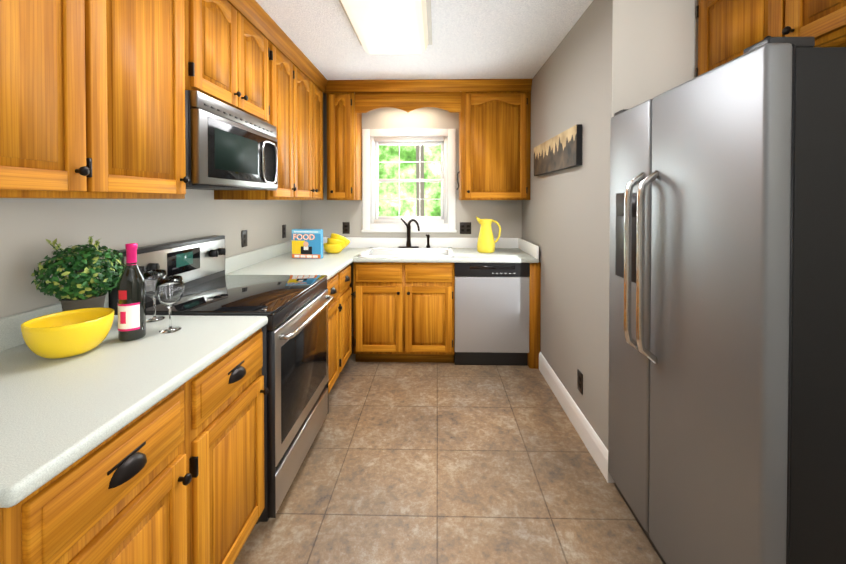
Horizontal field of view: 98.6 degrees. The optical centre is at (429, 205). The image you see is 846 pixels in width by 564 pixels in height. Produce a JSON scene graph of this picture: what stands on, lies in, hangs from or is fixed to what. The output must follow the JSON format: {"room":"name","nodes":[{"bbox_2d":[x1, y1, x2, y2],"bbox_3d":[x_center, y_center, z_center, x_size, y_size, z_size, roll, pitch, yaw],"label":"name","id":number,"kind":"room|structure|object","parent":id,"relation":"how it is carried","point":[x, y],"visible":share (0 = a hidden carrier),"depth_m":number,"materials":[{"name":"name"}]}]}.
{"room":"kitchen","nodes":[
{"label":"kitchen","id":0,"kind":"room"},
{"bbox_2d":[0,189,300,317],"bbox_3d":[-1.419,0.134,0.581,0.120,2.450,6.420,0,1,1],"label":"wall","id":1,"kind":"structure","parent":0,"point":[29,227],"depth_m":1.54,"materials":[{"name":"beige paint"}]},
{"bbox_2d":[0,0,189,198],"bbox_3d":[-1.153,-0.510,1.055,0.388,0.975,0.855,0,1,1],"label":"upper cabinet","id":2,"kind":"object","parent":1,"relation":"attached to","point":[92,99],"visible":1,"depth_m":1.07,"materials":[{"name":"brown wood"}]},
{"bbox_2d":[184,0,269,122],"bbox_3d":[-1.137,-0.745,1.850,0.388,0.525,0.732,0,1,1],"label":"upper cabinet","id":3,"kind":"object","parent":1,"relation":"attached to","point":[226,51],"visible":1,"depth_m":1.75,"materials":[{"name":"brown wood"}]},
{"bbox_2d":[185,90,277,190],"bbox_3d":[-1.126,-0.281,1.855,0.406,0.388,0.734,0,1,1],"label":"microwave","id":4,"kind":"object","parent":3,"relation":"attached to","point":[228,147],"visible":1,"depth_m":1.68,"materials":[{"name":"grey metal"}]},
{"bbox_2d":[242,230,246,246],"bbox_3d":[-1.313,0.234,2.581,0.008,0.118,0.072,0,1,1],"label":"electrical outlet plate","id":5,"kind":"object","parent":1,"relation":"attached to","point":[244,238],"visible":1,"depth_m":2.58,"materials":[{"name":"black"}]},
{"bbox_2d":[214,39,323,199],"bbox_3d":[-1.118,-0.531,2.759,0.388,0.975,1.073,0,1,1],"label":"upper cabinet","id":6,"kind":"object","parent":1,"relation":"attached to","point":[296,106],"visible":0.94,"depth_m":2.57,"materials":[{"name":"brown wood"}]},
{"bbox_2d":[282,225,285,237],"bbox_3d":[-1.299,0.230,3.251,0.008,0.118,0.072,0,1,1],"label":"electrical outlet plate","id":7,"kind":"object","parent":1,"relation":"attached to","point":[283,231],"visible":1,"depth_m":3.24,"materials":[{"name":"black"}]},
{"bbox_2d":[301,93,521,335],"bbox_3d":[-0.137,0.095,3.705,2.315,2.450,0.120,0,1,1],"label":"wall","id":8,"kind":"structure","parent":0,"point":[328,217],"depth_m":3.64,"materials":[{"name":"beige paint"}]},
{"bbox_2d":[326,93,361,199],"bbox_3d":[-0.810,-0.540,3.455,0.252,0.975,0.388,0,1,1],"label":"upper cabinet","id":9,"kind":"object","parent":8,"relation":"attached to","point":[344,150],"visible":1,"depth_m":3.30,"materials":[{"name":"brown wood"}]},
{"bbox_2d":[343,222,349,233],"bbox_3d":[-0.840,0.225,3.656,0.072,0.118,0.008,0,1,1],"label":"electrical outlet plate","id":10,"kind":"object","parent":8,"relation":"attached to","point":[346,227],"visible":1,"depth_m":3.65,"materials":[{"name":"black plastic"}]},
{"bbox_2d":[355,92,460,112],"bbox_3d":[-0.194,-0.937,3.462,0.959,0.180,0.339,0,1,1],"label":"valance board","id":11,"kind":"object","parent":8,"relation":"attached to","point":[407,102],"visible":0.96,"depth_m":3.29,"materials":[{"name":"brown wood"}]},
{"bbox_2d":[361,129,456,232],"bbox_3d":[-0.206,-0.249,3.672,0.951,1.032,0.120,0,1,1],"label":"window","id":12,"kind":"structure","parent":8,"relation":"in","point":[372,141],"depth_m":3.63,"materials":[{"name":"white wood"}]},
{"bbox_2d":[460,222,470,233],"bbox_3d":[0.359,0.226,3.631,0.115,0.118,0.008,0,1,1],"label":"electrical outlet plate","id":13,"kind":"object","parent":8,"relation":"attached to","point":[465,227],"visible":1,"depth_m":3.63,"materials":[{"name":"black"}]},
{"bbox_2d":[459,92,530,199],"bbox_3d":[0.600,-0.539,3.426,0.626,0.975,0.388,0,1,1],"label":"upper cabinet","id":14,"kind":"object","parent":8,"relation":"attached to","point":[494,145],"visible":1,"depth_m":3.27,"materials":[{"name":"brown wood"}]},
{"bbox_2d":[255,0,592,79],"bbox_3d":[0.119,-1.105,0.484,3.200,0.030,6.520,0,1,1],"label":"ceiling","id":15,"kind":"structure","parent":0,"point":[497,39],"depth_m":2.43,"materials":[{"name":"white paint"}]},
{"bbox_2d":[227,0,330,93],"bbox_3d":[-0.965,-1.058,1.972,0.050,0.099,2.710,0,1,1],"label":"crown molding","id":16,"kind":"structure","parent":15,"relation":"attached to","point":[256,16],"depth_m":2.30,"materials":[{"name":"brown wood"}]},
{"bbox_2d":[339,0,431,53],"bbox_3d":[-0.242,-1.055,1.892,0.494,0.104,1.224,0,1,1],"label":"ceiling light fixture","id":17,"kind":"object","parent":15,"relation":"attached to","point":[391,26],"visible":1,"depth_m":2.04,"materials":[{"name":"white plastic"}]},
{"bbox_2d":[331,79,531,92],"bbox_3d":[0.003,-1.074,3.263,1.813,0.099,0.050,0,1,1],"label":"crown molding","id":18,"kind":"structure","parent":15,"relation":"attached to","point":[416,85],"depth_m":3.25,"materials":[{"name":"brown wood"}]},
{"bbox_2d":[233,336,662,563],"bbox_3d":[0.119,1.390,0.515,3.200,0.060,6.520,0,1,1],"label":"floor","id":19,"kind":"structure","parent":0,"point":[425,463],"depth_m":1.76,"materials":[{"name":"tile"}]},
{"bbox_2d":[0,508,2,563],"bbox_3d":[-1.031,0.926,0.601,0.653,0.864,0.020,0,1,1],"label":"base cabinet","id":20,"kind":"object","parent":19,"relation":"on","point":[1,539],"depth_m":0.60,"materials":[{"name":"brown wood"}]},
{"bbox_2d":[2,383,191,563],"bbox_3d":[-1.001,0.924,0.828,0.703,0.864,0.430,0,1,1],"label":"base cabinet","id":21,"kind":"object","parent":19,"relation":"on","point":[119,496],"visible":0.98,"depth_m":0.80,"materials":[{"name":"brown wood"}]},
{"bbox_2d":[107,235,333,523],"bbox_3d":[-0.949,0.765,1.865,0.760,1.155,0.738,0,1,1],"label":"stove","id":22,"kind":"object","parent":19,"relation":"on","point":[293,309],"visible":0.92,"depth_m":1.72,"materials":[{"name":"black metal"}]},
{"bbox_2d":[185,328,268,563],"bbox_3d":[-0.992,0.918,1.270,0.703,0.864,0.451,0,1,1],"label":"base cabinet","id":23,"kind":"object","parent":19,"relation":"on","point":[224,425],"visible":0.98,"depth_m":1.20,"materials":[{"name":"brown wood"}]},
{"bbox_2d":[0,292,267,507],"bbox_3d":[-1.006,0.420,1.041,0.683,0.135,0.899,0,1,1],"label":"countertop","id":24,"kind":"structure","parent":23,"relation":"on","point":[58,416],"depth_m":0.93,"materials":[{"name":"stone"}]},
{"bbox_2d":[21,307,114,358],"bbox_3d":[-1.103,0.397,1.118,0.204,0.108,0.204,0,1,1],"label":"bowl","id":25,"kind":"object","parent":24,"relation":"on","point":[65,334],"visible":1,"depth_m":1.07,"materials":[{"name":"yellow ceramic"}]},
{"bbox_2d":[59,292,105,310],"bbox_3d":[-1.217,0.384,1.280,0.124,0.130,0.124,0,1,1],"label":"plant pot","id":26,"kind":"object","parent":24,"relation":"on","point":[89,302],"visible":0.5,"depth_m":1.24,"materials":[{"name":"grey"}]},
{"bbox_2d":[31,236,125,300],"bbox_3d":[-1.217,0.220,1.278,0.241,0.228,0.255,0,1,1],"label":"plant","id":27,"kind":"object","parent":26,"relation":"on","point":[74,288],"visible":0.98,"depth_m":1.22,"materials":[{"name":"green plant"}]},
{"bbox_2d":[117,243,145,341],"bbox_3d":[-1.011,0.289,1.234,0.074,0.322,0.075,0,1,1],"label":"wine bottle","id":28,"kind":"object","parent":24,"relation":"on","point":[131,303],"visible":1,"depth_m":1.21,"materials":[{"name":"black glass"}]},
{"bbox_2d":[142,269,166,321],"bbox_3d":[-1.080,0.352,1.427,0.088,0.190,0.088,0,1,1],"label":"wine glass","id":29,"kind":"object","parent":24,"relation":"on","point":[151,277],"visible":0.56,"depth_m":1.40,"materials":[{"name":"clear glass"}]},
{"bbox_2d":[155,275,184,332],"bbox_3d":[-0.934,0.354,1.309,0.088,0.190,0.088,0,1,1],"label":"wine glass","id":30,"kind":"object","parent":24,"relation":"on","point":[169,291],"visible":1,"depth_m":1.28,"materials":[{"name":"clear glass"}]},
{"bbox_2d":[327,274,342,393],"bbox_3d":[-0.968,0.904,2.428,0.703,0.864,0.378,0,1,1],"label":"base cabinet","id":31,"kind":"object","parent":19,"relation":"on","point":[333,334],"visible":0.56,"depth_m":2.45,"materials":[{"name":"brown wood"}]},
{"bbox_2d":[337,264,354,373],"bbox_3d":[-0.960,0.899,2.805,0.703,0.864,0.373,0,1,1],"label":"base cabinet","id":32,"kind":"object","parent":19,"relation":"on","point":[344,295],"visible":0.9,"depth_m":2.76,"materials":[{"name":"brown wood"}]},
{"bbox_2d":[353,262,454,362],"bbox_3d":[-0.206,0.893,3.303,0.836,0.864,0.703,0,1,1],"label":"base cabinet","id":33,"kind":"object","parent":19,"relation":"on","point":[403,311],"visible":1,"depth_m":2.99,"materials":[{"name":"brown wood"}]},
{"bbox_2d":[225,237,538,279],"bbox_3d":[-0.212,0.479,2.933,2.193,0.300,1.432,0,1,1],"label":"countertop","id":34,"kind":"structure","parent":33,"relation":"on","point":[276,259],"depth_m":3.00,"materials":[{"name":"stone"}]},
{"bbox_2d":[292,229,322,258],"bbox_3d":[-0.993,0.311,2.954,0.245,0.235,0.053,0,1,7],"label":"book","id":35,"kind":"object","parent":34,"relation":"on","point":[307,243],"visible":1,"depth_m":2.93,"materials":[{"name":"blue"}]},
{"bbox_2d":[323,233,349,252],"bbox_3d":[-0.836,0.335,3.279,0.230,0.178,0.218,0,1,1],"label":"bananas","id":36,"kind":"object","parent":34,"relation":"on","point":[336,243],"visible":1,"depth_m":3.21,"materials":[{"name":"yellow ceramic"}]},
{"bbox_2d":[398,218,419,247],"bbox_3d":[-0.197,0.264,3.483,0.215,0.290,0.150,0,1,1],"label":"faucet","id":37,"kind":"object","parent":34,"relation":"on","point":[408,242],"visible":1,"depth_m":3.51,"materials":[{"name":"brown metal"}]},
{"bbox_2d":[426,234,429,247],"bbox_3d":[-0.015,0.343,3.523,0.048,0.132,0.047,0,1,1],"label":"sprayer","id":38,"kind":"object","parent":34,"relation":"on","point":[428,237],"visible":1,"depth_m":3.51,"materials":[{"name":"brown metal"}]},
{"bbox_2d":[476,216,500,252],"bbox_3d":[0.534,0.261,3.303,0.233,0.326,0.164,0,1,1],"label":"pitcher","id":39,"kind":"object","parent":34,"relation":"on","point":[486,242],"visible":1,"depth_m":3.25,"materials":[{"name":"yellow ceramic"}]},
{"bbox_2d":[454,263,529,364],"bbox_3d":[0.516,0.895,3.278,0.608,0.860,0.626,0,1,1],"label":"dishwasher","id":40,"kind":"object","parent":19,"relation":"on","point":[491,313],"visible":0.96,"depth_m":2.97,"materials":[{"name":"grey metal"}]},
{"bbox_2d":[528,262,540,368],"bbox_3d":[0.867,0.893,3.296,0.086,0.864,0.673,0,1,1],"label":"end panel","id":41,"kind":"object","parent":19,"relation":"on","point":[534,311],"visible":0.29,"depth_m":2.96,"materials":[{"name":"brown wood"}]},
{"bbox_2d":[608,37,845,563],"bbox_3d":[1.178,0.461,1.312,0.816,1.778,0.820,0,1,1],"label":"fridge","id":42,"kind":"object","parent":19,"relation":"on","point":[727,361],"visible":1,"depth_m":0.99,"materials":[{"name":"silver metal"}]},
{"bbox_2d":[522,0,612,449],"bbox_3d":[1.333,0.107,2.745,0.865,2.450,1.980,0,1,1],"label":"wall","id":43,"kind":"structure","parent":0,"point":[566,221],"depth_m":2.17,"materials":[{"name":"grey paint"}]},
{"bbox_2d":[534,124,581,175],"bbox_3d":[0.877,-0.359,2.573,0.034,0.235,0.930,0,1,1],"label":"picture","id":44,"kind":"object","parent":43,"relation":"attached to","point":[561,151],"visible":1,"depth_m":2.38,"materials":[{"name":"black"}]},
{"bbox_2d":[539,352,614,482],"bbox_3d":[1.157,1.269,2.365,0.561,0.135,1.216,0,1,1],"label":"baseboard","id":45,"kind":"structure","parent":43,"relation":"attached to","point":[594,444],"depth_m":2.13,"materials":[{"name":"white wood"}]},
{"bbox_2d":[577,369,582,394],"bbox_3d":[0.883,1.034,2.135,0.008,0.118,0.072,0,1,1],"label":"electrical outlet plate","id":46,"kind":"object","parent":43,"relation":"attached to","point":[579,381],"visible":1,"depth_m":2.12,"materials":[{"name":"black"}]},
{"bbox_2d":[696,0,845,76],"bbox_3d":[1.420,-0.765,1.286,0.388,0.470,0.906,0,1,1],"label":"upper cabinet","id":47,"kind":"object","parent":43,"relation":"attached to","point":[729,30],"visible":0.54,"depth_m":1.40,"materials":[{"name":"brown wood"}]},
{"bbox_2d":[612,0,697,116],"bbox_3d":[1.253,0.119,1.754,0.744,2.450,0.004,0,1,1],"label":"wall","id":48,"kind":"structure","parent":0,"point":[654,48],"depth_m":1.75,"materials":[{"name":"white paint"}]},
{"label":"outside","id":49,"kind":"structure","parent":0,"visible":0},
{"bbox_2d":[378,145,440,215],"bbox_3d":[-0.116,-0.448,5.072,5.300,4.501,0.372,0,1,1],"label":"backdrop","id":50,"kind":"structure","parent":49,"point":[410,190],"depth_m":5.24,"materials":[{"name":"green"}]}
]}

